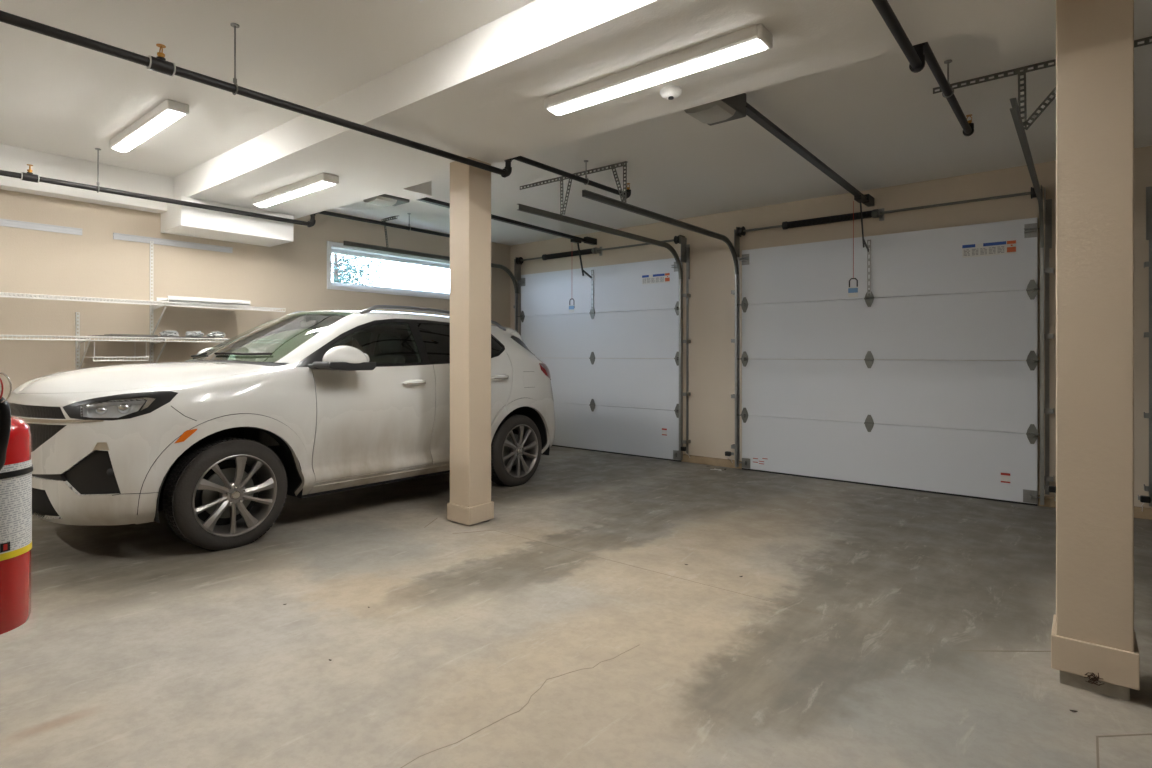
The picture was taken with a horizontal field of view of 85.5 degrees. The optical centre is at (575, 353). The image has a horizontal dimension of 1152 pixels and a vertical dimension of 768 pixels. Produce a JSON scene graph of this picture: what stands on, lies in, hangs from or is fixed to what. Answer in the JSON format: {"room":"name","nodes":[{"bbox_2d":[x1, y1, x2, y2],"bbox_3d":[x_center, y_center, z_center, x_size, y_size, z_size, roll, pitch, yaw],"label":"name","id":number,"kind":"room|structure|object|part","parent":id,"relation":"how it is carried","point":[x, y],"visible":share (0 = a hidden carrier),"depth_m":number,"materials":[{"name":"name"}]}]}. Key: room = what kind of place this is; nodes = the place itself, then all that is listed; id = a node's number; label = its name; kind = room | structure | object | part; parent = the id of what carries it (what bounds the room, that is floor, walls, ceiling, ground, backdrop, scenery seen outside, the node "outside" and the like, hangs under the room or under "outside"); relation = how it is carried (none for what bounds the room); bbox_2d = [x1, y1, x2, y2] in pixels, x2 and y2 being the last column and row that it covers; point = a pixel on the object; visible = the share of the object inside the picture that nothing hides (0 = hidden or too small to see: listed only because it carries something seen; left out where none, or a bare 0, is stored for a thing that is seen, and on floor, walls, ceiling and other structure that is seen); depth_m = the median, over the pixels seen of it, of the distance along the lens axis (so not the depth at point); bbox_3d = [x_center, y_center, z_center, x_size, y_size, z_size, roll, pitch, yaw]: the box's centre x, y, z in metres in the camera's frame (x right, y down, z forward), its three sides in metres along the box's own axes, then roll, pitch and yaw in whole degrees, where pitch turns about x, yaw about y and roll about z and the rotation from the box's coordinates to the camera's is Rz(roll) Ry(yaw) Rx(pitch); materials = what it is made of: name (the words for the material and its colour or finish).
{"room":"garage","nodes":[
{"label":"garage","id":0,"kind":"room"},
{"bbox_2d":[0,144,173,212],"bbox_3d":[-5.485,-1.480,3.782,0.180,0.320,5.317,0,0,39],"label":"ceiling beam","id":1,"kind":"structure","parent":0,"point":[12,158],"depth_m":5.27,"materials":[{"name":"white paint"}]},
{"bbox_2d":[0,189,509,398],"bbox_3d":[-4.199,-0.120,5.671,0.220,3.040,9.870,0,0,39],"label":"wall","id":2,"kind":"structure","parent":0,"point":[291,276],"depth_m":5.76,"materials":[{"name":"beige paint"}]},
{"bbox_2d":[0,218,82,234],"bbox_3d":[-4.991,-1.055,4.512,0.020,0.056,2.272,0,0,39],"label":"hanging rail","id":3,"kind":"object","parent":2,"relation":"attached to","point":[3,222],"visible":1,"depth_m":5.17,"materials":[{"name":"grey metal"}]},
{"bbox_2d":[75,312,89,368],"bbox_3d":[-4.153,0.170,5.253,0.380,1.060,0.027,0,0,39],"label":"shelf standard","id":4,"kind":"object","parent":2,"relation":"attached to","point":[77,343],"visible":0.47,"depth_m":5.36,"materials":[{"name":"white metal"}]},
{"bbox_2d":[150,241,166,362],"bbox_3d":[-3.805,-0.352,5.679,0.380,1.405,0.027,0,0,39],"label":"shelf standard","id":5,"kind":"object","parent":2,"relation":"attached to","point":[152,307],"visible":0.74,"depth_m":5.78,"materials":[{"name":"white metal"}]},
{"bbox_2d":[0,292,284,311],"bbox_3d":[-4.270,-0.448,5.070,0.378,0.039,3.656,0,0,39],"label":"wire shelf","id":6,"kind":"object","parent":5,"relation":"on","point":[5,294],"visible":1,"depth_m":5.41,"materials":[{"name":"white metal"}]},
{"bbox_2d":[156,296,250,305],"bbox_3d":[-3.532,-0.497,5.927,0.310,0.050,0.710,0,0,39],"label":"board","id":7,"kind":"object","parent":6,"relation":"on","point":[182,299],"visible":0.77,"depth_m":5.79,"materials":[{"name":"white wood"}]},
{"bbox_2d":[0,334,284,342],"bbox_3d":[-4.270,-0.128,5.070,0.378,0.039,3.656,0,0,39],"label":"wire shelf","id":8,"kind":"object","parent":5,"relation":"on","point":[2,335],"visible":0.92,"depth_m":5.31,"materials":[{"name":"white metal"}]},
{"bbox_2d":[84,342,148,360],"bbox_3d":[-4.007,-0.021,5.424,0.338,0.166,0.396,0,0,39],"label":"wire shelf","id":9,"kind":"object","parent":8,"relation":"hanging from","point":[130,357],"visible":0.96,"depth_m":5.34,"materials":[{"name":"white metal"}]},
{"bbox_2d":[91,335,213,337],"bbox_3d":[-3.814,-0.154,5.621,0.340,0.008,0.880,0,0,39],"label":"sheet","id":10,"kind":"object","parent":8,"relation":"on","point":[91,335],"visible":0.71,"depth_m":5.46,"materials":[{"name":"grey"}]},
{"bbox_2d":[104,334,157,335],"bbox_3d":[-3.905,-0.165,5.470,0.250,0.011,0.330,0,0,39],"label":"sheet","id":11,"kind":"object","parent":10,"relation":"on","point":[104,334],"visible":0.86,"depth_m":5.38,"materials":[{"name":"grey"}]},
{"bbox_2d":[159,330,178,336],"bbox_3d":[-3.730,-0.187,5.726,0.160,0.060,0.158,0,0,39],"label":"plastic bag","id":12,"kind":"object","parent":10,"relation":"on","point":[167,332],"visible":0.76,"depth_m":5.67,"materials":[{"name":"white plastic"}]},
{"bbox_2d":[185,331,203,336],"bbox_3d":[-3.576,-0.189,5.845,0.152,0.063,0.188,0,0,-24],"label":"plastic bag","id":13,"kind":"object","parent":10,"relation":"on","point":[188,333],"visible":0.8,"depth_m":5.79,"materials":[{"name":"white plastic"}]},
{"bbox_2d":[206,331,225,337],"bbox_3d":[-3.469,-0.188,6.014,0.206,0.061,0.172,0,0,39],"label":"plastic bag","id":14,"kind":"object","parent":8,"relation":"on","point":[216,334],"visible":0.92,"depth_m":5.96,"materials":[{"name":"white plastic"}]},
{"bbox_2d":[113,233,232,252],"bbox_3d":[-3.814,-1.055,5.952,0.020,0.056,1.004,0,0,39],"label":"hanging rail","id":15,"kind":"object","parent":2,"relation":"attached to","point":[118,236],"visible":1,"depth_m":5.92,"materials":[{"name":"grey metal"}]},
{"bbox_2d":[327,241,449,298],"bbox_3d":[-2.250,-1.020,8.027,0.218,0.550,2.145,0,0,39],"label":"window","id":16,"kind":"structure","parent":2,"relation":"in","point":[332,247],"depth_m":7.75,"materials":[{"name":"white"}]},
{"bbox_2d":[0,446,1151,767],"bbox_3d":[1.040,1.278,1.455,13.630,0.357,10.370,0,0,39],"label":"floor","id":17,"kind":"structure","parent":0,"point":[142,645],"depth_m":2.69,"materials":[{"name":"concrete"}]},
{"bbox_2d":[7,305,554,550],"bbox_3d":[-2.070,0.432,5.319,2.231,1.741,4.222,0,-1,37],"label":"suv","id":18,"kind":"object","parent":17,"relation":"on","point":[218,439],"visible":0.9,"depth_m":4.07,"materials":[{"name":"white paint"}]},
{"bbox_2d":[8,402,65,418],"bbox_3d":[-3.286,0.324,3.713,1.125,0.069,0.142,0,-1,37],"label":"grille","id":19,"kind":"object","parent":18,"relation":"attached to","point":[22,410],"depth_m":3.49,"materials":[{"name":"black plastic"}]},
{"bbox_2d":[27,423,65,451],"bbox_3d":[-3.286,0.488,3.713,1.145,0.198,0.148,0,-1,37],"label":"grille","id":20,"kind":"object","parent":18,"relation":"attached to","point":[45,437],"depth_m":3.45,"materials":[{"name":"black plastic"}]},
{"bbox_2d":[93,442,108,450],"bbox_3d":[-2.612,0.510,3.432,0.084,0.049,0.022,0,0,-14],"label":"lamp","id":21,"kind":"object","parent":18,"relation":"on","point":[97,446],"depth_m":3.42,"materials":[{"name":"beige plastic"}]},
{"bbox_2d":[107,468,113,475],"bbox_3d":[-2.577,0.654,3.464,0.060,0.060,0.060,0,-1,37],"label":"fog lamp","id":22,"kind":"object","parent":18,"relation":"attached to","point":[110,471],"depth_m":3.44,"materials":[{"name":"grey plastic"}]},
{"bbox_3d":[-2.585,0.287,3.495,0.388,0.081,0.056,0,0,-19],"label":"headlight trim","id":23,"kind":"part","parent":18,"relation":"part of","materials":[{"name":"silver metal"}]},
{"bbox_2d":[13,362,273,393],"bbox_3d":[-2.960,0.148,4.142,1.549,0.189,1.147,0,0,37],"label":"hood","id":24,"kind":"object","parent":18,"relation":"attached to","point":[164,377],"depth_m":3.76,"materials":[{"name":"white paint"}]},
{"bbox_2d":[300,314,317,328],"bbox_3d":[-2.209,-0.272,5.133,0.240,0.120,0.050,0,-1,37],"label":"mirror","id":25,"kind":"object","parent":18,"relation":"attached to","point":[307,323],"depth_m":5.11,"materials":[{"name":"black plastic"}]},
{"bbox_3d":[-2.308,-0.092,6.271,0.168,0.326,0.590,0,-1,37],"label":"door glass","id":26,"kind":"part","parent":18,"relation":"part of","materials":[{"name":"black glass"}]},
{"bbox_3d":[-1.482,0.480,4.660,0.067,0.808,1.048,0,-1,37],"label":"door","id":27,"kind":"part","parent":18,"relation":"part of","materials":[{"name":"white paint"}]},
{"bbox_3d":[-1.343,0.942,4.904,0.078,0.072,1.584,0,-1,37],"label":"sill moulding","id":28,"kind":"part","parent":18,"relation":"part of","materials":[{"name":"white paint"}]},
{"bbox_3d":[-2.030,-0.098,6.637,0.164,0.257,0.330,0,-1,37],"label":"quarter glass","id":29,"kind":"part","parent":18,"relation":"part of","materials":[{"name":"black glass"}]},
{"bbox_3d":[-1.828,0.365,5.040,0.500,0.730,0.741,0,-1,37],"label":"seat","id":30,"kind":"part","parent":18,"relation":"part of","materials":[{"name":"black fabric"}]},
{"bbox_3d":[-1.954,0.380,6.165,0.420,0.730,0.741,0,-1,37],"label":"seat","id":31,"kind":"part","parent":18,"relation":"part of","materials":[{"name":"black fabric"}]},
{"bbox_3d":[-1.253,0.219,4.870,0.056,0.042,0.225,0,-1,37],"label":"door handle","id":32,"kind":"part","parent":18,"relation":"part of","materials":[{"name":"white paint"}]},
{"bbox_3d":[-1.186,-0.317,5.494,0.031,0.153,1.629,0,-1,37],"label":"roof rail","id":33,"kind":"part","parent":18,"relation":"part of","materials":[{"name":"grey metal"}]},
{"bbox_3d":[-1.086,-0.092,5.345,0.168,0.326,0.590,0,-1,37],"label":"door glass","id":34,"kind":"part","parent":18,"relation":"part of","materials":[{"name":"black glass"}]},
{"bbox_3d":[-0.901,0.432,5.442,0.099,0.940,0.926,0,-1,37],"label":"door","id":35,"kind":"part","parent":18,"relation":"part of","materials":[{"name":"white paint"}]},
{"bbox_3d":[-0.809,-0.098,5.711,0.164,0.257,0.330,0,-1,37],"label":"quarter glass","id":36,"kind":"part","parent":18,"relation":"part of","materials":[{"name":"black glass"}]},
{"bbox_3d":[-0.678,0.208,5.621,0.058,0.042,0.225,0,-1,37],"label":"door handle","id":37,"kind":"part","parent":18,"relation":"part of","materials":[{"name":"white paint"}]},
{"bbox_3d":[-0.531,-0.079,6.253,0.151,0.210,0.375,0,-1,37],"label":"pillar trim","id":38,"kind":"part","parent":18,"relation":"part of","materials":[{"name":"black plastic"}]},
{"bbox_2d":[539,363,550,379],"bbox_3d":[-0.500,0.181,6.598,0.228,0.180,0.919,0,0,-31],"label":"tail light","id":39,"kind":"object","parent":18,"relation":"attached to","point":[544,373],"depth_m":6.21,"materials":[{"name":"red plastic"}]},
{"bbox_2d":[447,157,493,525],"bbox_3d":[-0.776,-0.071,4.582,0.242,2.664,0.243,0,0,39],"label":"column","id":40,"kind":"structure","parent":17,"relation":"on","point":[470,503],"depth_m":4.50,"materials":[{"name":"beige paint"}]},
{"bbox_3d":[-0.776,1.152,4.582,0.242,0.125,0.243,0,0,39],"label":"trim","id":41,"kind":"part","parent":40,"relation":"part of","materials":[{"name":"beige paint"}]},
{"bbox_2d":[401,644,639,767],"bbox_3d":[-0.193,1.200,2.145,0.082,0.030,1.283,0,0,42],"label":"crack","id":42,"kind":"object","parent":17,"relation":"on","point":[639,644],"depth_m":2.06,"materials":[{"name":"brown"}]},
{"bbox_2d":[495,530,888,631],"bbox_3d":[0.406,1.229,3.547,2.522,0.005,0.011,0,0,39],"label":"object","id":43,"kind":"structure","parent":17,"relation":"on","point":[645,569],"depth_m":3.26,"materials":[{"name":"grey concrete"}]},
{"bbox_2d":[959,650,1050,651],"bbox_3d":[1.791,1.232,2.579,0.408,0.010,0.005,0,0,-1],"label":"floor joint","id":44,"kind":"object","parent":17,"relation":"on","point":[959,650],"depth_m":2.58,"materials":[{"name":"grey concrete"}]},
{"bbox_2d":[1051,0,1139,700],"bbox_3d":[1.941,-0.071,2.337,0.245,2.664,0.243,0,0,39],"label":"column","id":45,"kind":"structure","parent":17,"relation":"on","point":[1093,631],"depth_m":2.25,"materials":[{"name":"beige paint"}]},
{"bbox_2d":[1084,672,1103,685],"bbox_3d":[1.857,1.162,2.232,0.057,0.045,0.016,0,0,39],"label":"clump","id":46,"kind":"object","parent":45,"relation":"attached to","point":[1094,678],"visible":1,"depth_m":2.23,"materials":[{"name":"brown"}]},
{"bbox_3d":[1.941,1.109,2.337,0.245,0.125,0.243,0,0,39],"label":"trim","id":47,"kind":"part","parent":45,"relation":"part of","materials":[{"name":"beige paint"}]},
{"bbox_2d":[1096,733,1151,767],"bbox_3d":[1.801,1.222,1.963,0.754,0.018,0.149,0,0,-21],"label":"crack","id":48,"kind":"object","parent":17,"relation":"on","point":[1097,740],"depth_m":1.99,"materials":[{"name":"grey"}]},
{"bbox_3d":[-1.406,-0.101,1.169,0.243,2.603,0.243,0,0,39],"label":"column","id":49,"kind":"structure","parent":17,"relation":"on","visible":0},
{"bbox_2d":[0,372,32,634],"bbox_3d":[-1.263,0.299,1.301,0.189,0.558,0.209,0,0,-28],"label":"fire extinguisher","id":50,"kind":"object","parent":49,"relation":"attached to","point":[16,466],"visible":1,"depth_m":1.31,"materials":[{"name":"red metal"}]},
{"bbox_2d":[0,0,1151,245],"bbox_3d":[1.009,-1.715,1.416,13.630,0.150,10.270,0,0,39],"label":"ceiling","id":51,"kind":"structure","parent":0,"point":[876,122],"depth_m":4.16,"materials":[{"name":"white paint"}]},
{"bbox_2d":[109,99,188,151],"bbox_3d":[-3.062,-1.603,4.439,1.244,0.074,0.132,0,0,39],"label":"ceiling light","id":52,"kind":"object","parent":51,"relation":"attached to","point":[168,111],"visible":1,"depth_m":4.31,"materials":[{"name":"white plastic"}]},
{"bbox_2d":[0,148,449,237],"bbox_3d":[-4.011,-1.464,4.747,0.064,0.352,8.477,0,0,39],"label":"pipe","id":53,"kind":"object","parent":51,"relation":"hanging from","point":[29,176],"visible":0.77,"depth_m":5.44,"materials":[{"name":"black metal"}]},
{"bbox_3d":[-3.821,-1.465,4.980,0.040,0.350,0.049,0,0,-13],"label":"hanger rod","id":54,"kind":"part","parent":53,"relation":"part of","materials":[{"name":"metal"}]},
{"bbox_2d":[0,10,630,198],"bbox_3d":[-2.000,-1.464,2.736,0.064,0.352,7.907,0,0,39],"label":"pipe","id":55,"kind":"object","parent":51,"relation":"hanging from","point":[159,64],"visible":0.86,"depth_m":3.10,"materials":[{"name":"black metal"}]},
{"bbox_3d":[-1.699,-1.465,3.104,0.049,0.350,0.040,0,0,2],"label":"hanger rod","id":56,"kind":"part","parent":55,"relation":"part of","materials":[{"name":"metal"}]},
{"bbox_3d":[0.086,-1.538,5.289,0.049,0.205,0.040,0,0,2],"label":"hanger rod","id":57,"kind":"part","parent":55,"relation":"part of","materials":[{"name":"metal"}]},
{"bbox_2d":[382,215,397,246],"bbox_3d":[-2.229,-1.462,7.481,0.320,0.360,0.034,0,0,39],"label":"hanger","id":58,"kind":"object","parent":51,"relation":"attached to","point":[397,215],"visible":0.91,"depth_m":7.50,"materials":[{"name":"metal"}]},
{"bbox_2d":[363,194,596,312],"bbox_3d":[-0.886,-1.090,7.162,0.265,1.100,3.370,0,0,39],"label":"garage door opener","id":59,"kind":"object","parent":51,"relation":"hanging from","point":[386,200],"visible":0.6,"depth_m":7.08,"materials":[{"name":"grey metal"}]},
{"bbox_3d":[-0.747,-1.524,7.170,0.052,0.096,2.841,0,0,39],"label":"rail","id":60,"kind":"part","parent":59,"relation":"part of","materials":[{"name":"black metal"}]},
{"bbox_3d":[0.113,-1.241,8.231,0.008,0.466,0.319,0,0,39],"label":"door arm","id":61,"kind":"part","parent":59,"relation":"part of","materials":[{"name":"black paint"}]},
{"bbox_2d":[520,161,626,214],"bbox_3d":[-0.050,-1.460,5.701,1.269,0.363,0.034,0,0,39],"label":"hanger","id":62,"kind":"object","parent":51,"relation":"attached to","point":[563,204],"visible":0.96,"depth_m":5.58,"materials":[{"name":"metal"}]},
{"bbox_2d":[174,0,1151,218],"bbox_3d":[1.704,-1.522,2.267,13.230,0.237,1.433,0,0,39],"label":"ceiling beam","id":63,"kind":"structure","parent":51,"relation":"attached to","point":[480,95],"depth_m":3.23,"materials":[{"name":"white paint"}]},
{"bbox_2d":[160,196,293,246],"bbox_3d":[-3.384,-1.272,6.085,0.520,0.263,1.018,0,0,39],"label":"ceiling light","id":64,"kind":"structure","parent":63,"relation":"attached to","point":[182,220],"depth_m":5.87,"materials":[{"name":"white paint"}]},
{"bbox_2d":[252,173,338,206],"bbox_3d":[-2.392,-1.366,5.260,1.244,0.074,0.132,0,0,39],"label":"ceiling light","id":65,"kind":"object","parent":63,"relation":"attached to","point":[323,180],"visible":1,"depth_m":5.14,"materials":[{"name":"white plastic"}]},
{"bbox_2d":[544,24,772,115],"bbox_3d":[0.344,-1.366,3.076,1.244,0.074,0.132,0,0,39],"label":"ceiling light","id":66,"kind":"object","parent":63,"relation":"attached to","point":[756,38],"visible":1,"depth_m":2.96,"materials":[{"name":"white plastic"}]},
{"bbox_2d":[660,85,681,99],"bbox_3d":[0.505,-1.379,3.309,0.116,0.049,0.116,0,0,39],"label":"smoke detector","id":67,"kind":"object","parent":63,"relation":"attached to","point":[671,92],"visible":1,"depth_m":3.28,"materials":[{"name":"white plastic"}]},
{"bbox_2d":[684,93,873,296],"bbox_3d":[1.797,-1.090,4.969,0.265,1.100,3.370,0,0,39],"label":"garage door opener","id":68,"kind":"object","parent":51,"relation":"hanging from","point":[734,107],"visible":0.7,"depth_m":4.15,"materials":[{"name":"grey metal"}]},
{"bbox_3d":[1.936,-1.524,4.978,0.052,0.096,2.841,0,0,39],"label":"rail","id":69,"kind":"part","parent":68,"relation":"part of","materials":[{"name":"black metal"}]},
{"bbox_2d":[848,288,857,292],"bbox_3d":[2.624,-0.603,5.902,0.086,0.045,0.002,0,0,39],"label":"print","id":70,"kind":"object","parent":68,"relation":"attached to","point":[850,290],"depth_m":5.90,"materials":[{"name":"blue paper"}]},
{"bbox_3d":[2.631,-1.080,5.908,0.007,0.740,0.004,0,0,39],"label":"release cord","id":71,"kind":"part","parent":68,"relation":"part of","materials":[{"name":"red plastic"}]},
{"bbox_3d":[2.797,-1.241,6.039,0.008,0.466,0.319,0,0,39],"label":"door arm","id":72,"kind":"part","parent":68,"relation":"part of","materials":[{"name":"black paint"}]},
{"bbox_2d":[872,0,973,135],"bbox_3d":[0.099,-1.464,1.060,0.064,0.352,7.967,0,0,39],"label":"pipe","id":73,"kind":"object","parent":51,"relation":"hanging from","point":[916,55],"visible":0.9,"depth_m":2.86,"materials":[{"name":"black metal"}]},
{"bbox_3d":[2.083,-1.538,3.489,0.040,0.205,0.049,0,0,-13],"label":"hanger rod","id":74,"kind":"part","parent":73,"relation":"part of","materials":[{"name":"metal"}]},
{"bbox_2d":[933,36,1151,129],"bbox_3d":[2.732,-1.458,3.428,1.347,0.370,0.034,0,0,39],"label":"hanger","id":75,"kind":"object","parent":51,"relation":"attached to","point":[1146,40],"visible":0.66,"depth_m":3.55,"materials":[{"name":"metal"}]},
{"bbox_2d":[510,146,1151,507],"bbox_3d":[4.194,-0.120,5.315,13.630,3.040,0.200,0,0,39],"label":"wall","id":76,"kind":"structure","parent":0,"point":[711,303],"depth_m":6.59,"materials":[{"name":"beige paint"}]},
{"bbox_2d":[343,241,520,335],"bbox_3d":[-1.742,-0.065,8.183,0.088,2.670,2.870,0,0,39],"label":"door track","id":77,"kind":"object","parent":76,"relation":"attached to","point":[517,268],"visible":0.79,"depth_m":8.89,"materials":[{"name":"metal"}]},
{"bbox_2d":[517,257,681,461],"bbox_3d":[0.216,0.069,8.357,2.760,2.474,0.117,0,0,39],"label":"door","id":78,"kind":"structure","parent":76,"relation":"in","point":[607,399],"depth_m":8.18,"materials":[{"name":"white metal"}]},
{"bbox_3d":[0.238,-0.248,8.383,2.680,0.605,0.045,0,0,39],"label":"panel","id":79,"kind":"part","parent":78,"relation":"part of","materials":[{"name":"white metal"}]},
{"bbox_3d":[0.238,-0.861,8.383,2.680,0.615,0.045,0,0,39],"label":"panel","id":80,"kind":"part","parent":78,"relation":"part of","materials":[{"name":"white metal"}]},
{"bbox_3d":[0.238,0.371,8.383,2.680,0.628,0.045,0,0,39],"label":"panel","id":81,"kind":"part","parent":78,"relation":"part of","materials":[{"name":"white metal"}]},
{"bbox_3d":[0.238,0.988,8.383,2.680,0.600,0.045,0,0,39],"label":"panel","id":82,"kind":"part","parent":78,"relation":"part of","materials":[{"name":"white metal"}]},
{"bbox_2d":[642,273,664,277],"bbox_3d":[0.962,-0.976,7.761,0.330,0.028,0.001,0,0,39],"label":"print","id":83,"kind":"object","parent":78,"relation":"on","point":[644,275],"depth_m":7.76,"materials":[{"name":"blue paper"}]},
{"bbox_2d":[647,277,663,282],"bbox_3d":[0.961,-0.919,7.762,0.306,0.056,0.001,0,0,39],"label":"print","id":84,"kind":"object","parent":78,"relation":"attached to","point":[649,279],"depth_m":7.74,"materials":[{"name":"grey paper"}]},
{"bbox_2d":[665,273,669,281],"bbox_3d":[1.119,-0.940,7.632,0.065,0.100,0.001,0,0,39],"label":"print","id":85,"kind":"object","parent":78,"relation":"attached to","point":[667,275],"depth_m":7.63,"materials":[{"name":"orange"}]},
{"bbox_2d":[516,235,684,264],"bbox_3d":[0.210,-1.375,8.350,2.752,0.120,0.142,0,0,39],"label":"spring","id":86,"kind":"object","parent":76,"relation":"attached to","point":[677,239],"visible":0.95,"depth_m":8.39,"materials":[{"name":"metal"}]},
{"bbox_3d":[0.297,-1.375,8.294,0.045,0.120,0.118,0,0,39],"label":"bearing plate","id":87,"kind":"part","parent":86,"relation":"part of","materials":[{"name":"metal"}]},
{"bbox_2d":[517,204,690,460],"bbox_3d":[0.436,-0.065,6.404,0.088,2.670,2.870,0,0,39],"label":"door track","id":88,"kind":"object","parent":76,"relation":"attached to","point":[685,248],"visible":0.99,"depth_m":7.43,"materials":[{"name":"metal"}]},
{"bbox_2d":[680,446,689,456],"bbox_3d":[1.306,1.183,7.415,0.100,0.177,0.187,0,0,39],"label":"sensor","id":89,"kind":"object","parent":88,"relation":"attached to","point":[682,448],"visible":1,"depth_m":7.34,"materials":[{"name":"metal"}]},
{"bbox_2d":[582,190,739,466],"bbox_3d":[0.942,-0.065,5.991,0.088,2.670,2.870,0,0,39],"label":"door track","id":90,"kind":"object","parent":76,"relation":"attached to","point":[735,251],"visible":0.99,"depth_m":6.97,"materials":[{"name":"metal"}]},
{"bbox_2d":[725,451,733,462],"bbox_3d":[1.759,1.183,7.045,0.100,0.177,0.187,0,0,39],"label":"sensor","id":91,"kind":"object","parent":90,"relation":"attached to","point":[727,453],"visible":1,"depth_m":6.98,"materials":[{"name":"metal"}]},
{"bbox_2d":[681,454,741,468],"bbox_3d":[1.589,1.258,7.299,0.781,0.085,0.045,0,0,39],"label":"baseboard","id":92,"kind":"structure","parent":76,"relation":"attached to","point":[692,459],"depth_m":7.28,"materials":[{"name":"wood"}]},
{"bbox_2d":[737,217,1039,505],"bbox_3d":[2.900,0.069,6.165,2.760,2.474,0.117,0,0,39],"label":"door","id":93,"kind":"structure","parent":76,"relation":"in","point":[933,403],"depth_m":5.99,"materials":[{"name":"white metal"}]},
{"bbox_3d":[2.921,-0.861,6.191,2.680,0.615,0.045,0,0,39],"label":"panel","id":94,"kind":"part","parent":93,"relation":"part of","materials":[{"name":"white metal"}]},
{"bbox_3d":[2.921,-0.248,6.191,2.680,0.605,0.045,0,0,39],"label":"panel","id":95,"kind":"part","parent":93,"relation":"part of","materials":[{"name":"white metal"}]},
{"bbox_3d":[2.921,0.371,6.191,2.680,0.628,0.045,0,0,39],"label":"panel","id":96,"kind":"part","parent":93,"relation":"part of","materials":[{"name":"white metal"}]},
{"bbox_3d":[2.921,0.988,6.191,2.680,0.600,0.045,0,0,39],"label":"panel","id":97,"kind":"part","parent":93,"relation":"part of","materials":[{"name":"white metal"}]},
{"bbox_2d":[964,246,1003,255],"bbox_3d":[3.644,-0.919,5.570,0.306,0.056,0.001,0,0,39],"label":"print","id":98,"kind":"object","parent":93,"relation":"attached to","point":[968,250],"depth_m":5.57,"materials":[{"name":"grey paper"}]},
{"bbox_2d":[962,241,1005,247],"bbox_3d":[3.646,-0.976,5.568,0.330,0.028,0.001,0,0,39],"label":"print","id":99,"kind":"object","parent":93,"relation":"on","point":[969,244],"depth_m":5.57,"materials":[{"name":"blue"}]},
{"bbox_2d":[1001,473,1009,482],"bbox_3d":[3.769,1.087,5.467,0.070,0.085,0.001,0,0,39],"label":"print","id":100,"kind":"object","parent":93,"relation":"attached to","point":[1005,477],"depth_m":5.47,"materials":[{"name":"red"}]},
{"bbox_2d":[1007,240,1015,251],"bbox_3d":[3.802,-0.940,5.440,0.065,0.100,0.001,0,0,39],"label":"print","id":101,"kind":"object","parent":93,"relation":"attached to","point":[1011,244],"depth_m":5.44,"materials":[{"name":"orange paper"}]},
{"bbox_2d":[736,185,1042,236],"bbox_3d":[2.894,-1.375,6.157,2.752,0.120,0.142,0,0,39],"label":"spring","id":102,"kind":"object","parent":76,"relation":"attached to","point":[875,213],"visible":0.93,"depth_m":6.19,"materials":[{"name":"metal"}]},
{"bbox_3d":[2.981,-1.375,6.102,0.045,0.120,0.118,0,0,39],"label":"bearing plate","id":103,"kind":"part","parent":102,"relation":"part of","materials":[{"name":"metal"}]},
{"bbox_2d":[1010,98,1053,504],"bbox_3d":[3.119,-0.065,4.212,0.088,2.670,2.870,0,0,39],"label":"door track","id":104,"kind":"object","parent":76,"relation":"attached to","point":[1045,217],"visible":1,"depth_m":5.24,"materials":[{"name":"metal"}]},
{"bbox_2d":[1044,485,1055,500],"bbox_3d":[3.990,1.183,5.223,0.100,0.177,0.187,0,0,39],"label":"sensor","id":105,"kind":"object","parent":104,"relation":"attached to","point":[1049,488],"visible":0.7,"depth_m":5.15,"materials":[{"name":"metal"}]},
{"bbox_2d":[1038,495,1151,519],"bbox_3d":[4.272,1.258,5.106,0.781,0.085,0.045,0,0,39],"label":"baseboard","id":106,"kind":"structure","parent":76,"relation":"attached to","point":[1049,501],"depth_m":4.94,"materials":[{"name":"wood"}]},
{"bbox_2d":[1144,186,1151,505],"bbox_3d":[3.625,-0.065,3.798,0.088,2.670,2.870,0,0,39],"label":"door track","id":107,"kind":"object","parent":76,"relation":"attached to","point":[1148,189],"visible":1,"depth_m":4.91,"materials":[{"name":"metal"}]},
{"bbox_2d":[1138,495,1151,511],"bbox_3d":[4.442,1.183,4.853,0.100,0.177,0.187,0,0,39],"label":"sensor","id":108,"kind":"object","parent":107,"relation":"attached to","point":[1144,499],"visible":1,"depth_m":4.79,"materials":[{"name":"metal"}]},
{"label":"outside","id":109,"kind":"structure","parent":0,"visible":0},
{"bbox_3d":[-12.485,0.500,21.822,33.050,0.100,42.000,0,0,39],"label":"ground","id":110,"kind":"structure","parent":109,"visible":0},
{"bbox_2d":[331,253,391,285],"bbox_3d":[-5.040,-1.206,13.239,2.590,3.417,1.865,0,0,21],"label":"tree","id":111,"kind":"object","parent":110,"relation":"on","point":[337,266],"visible":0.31,"depth_m":13.25,"materials":[{"name":"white plant"}]}
]}

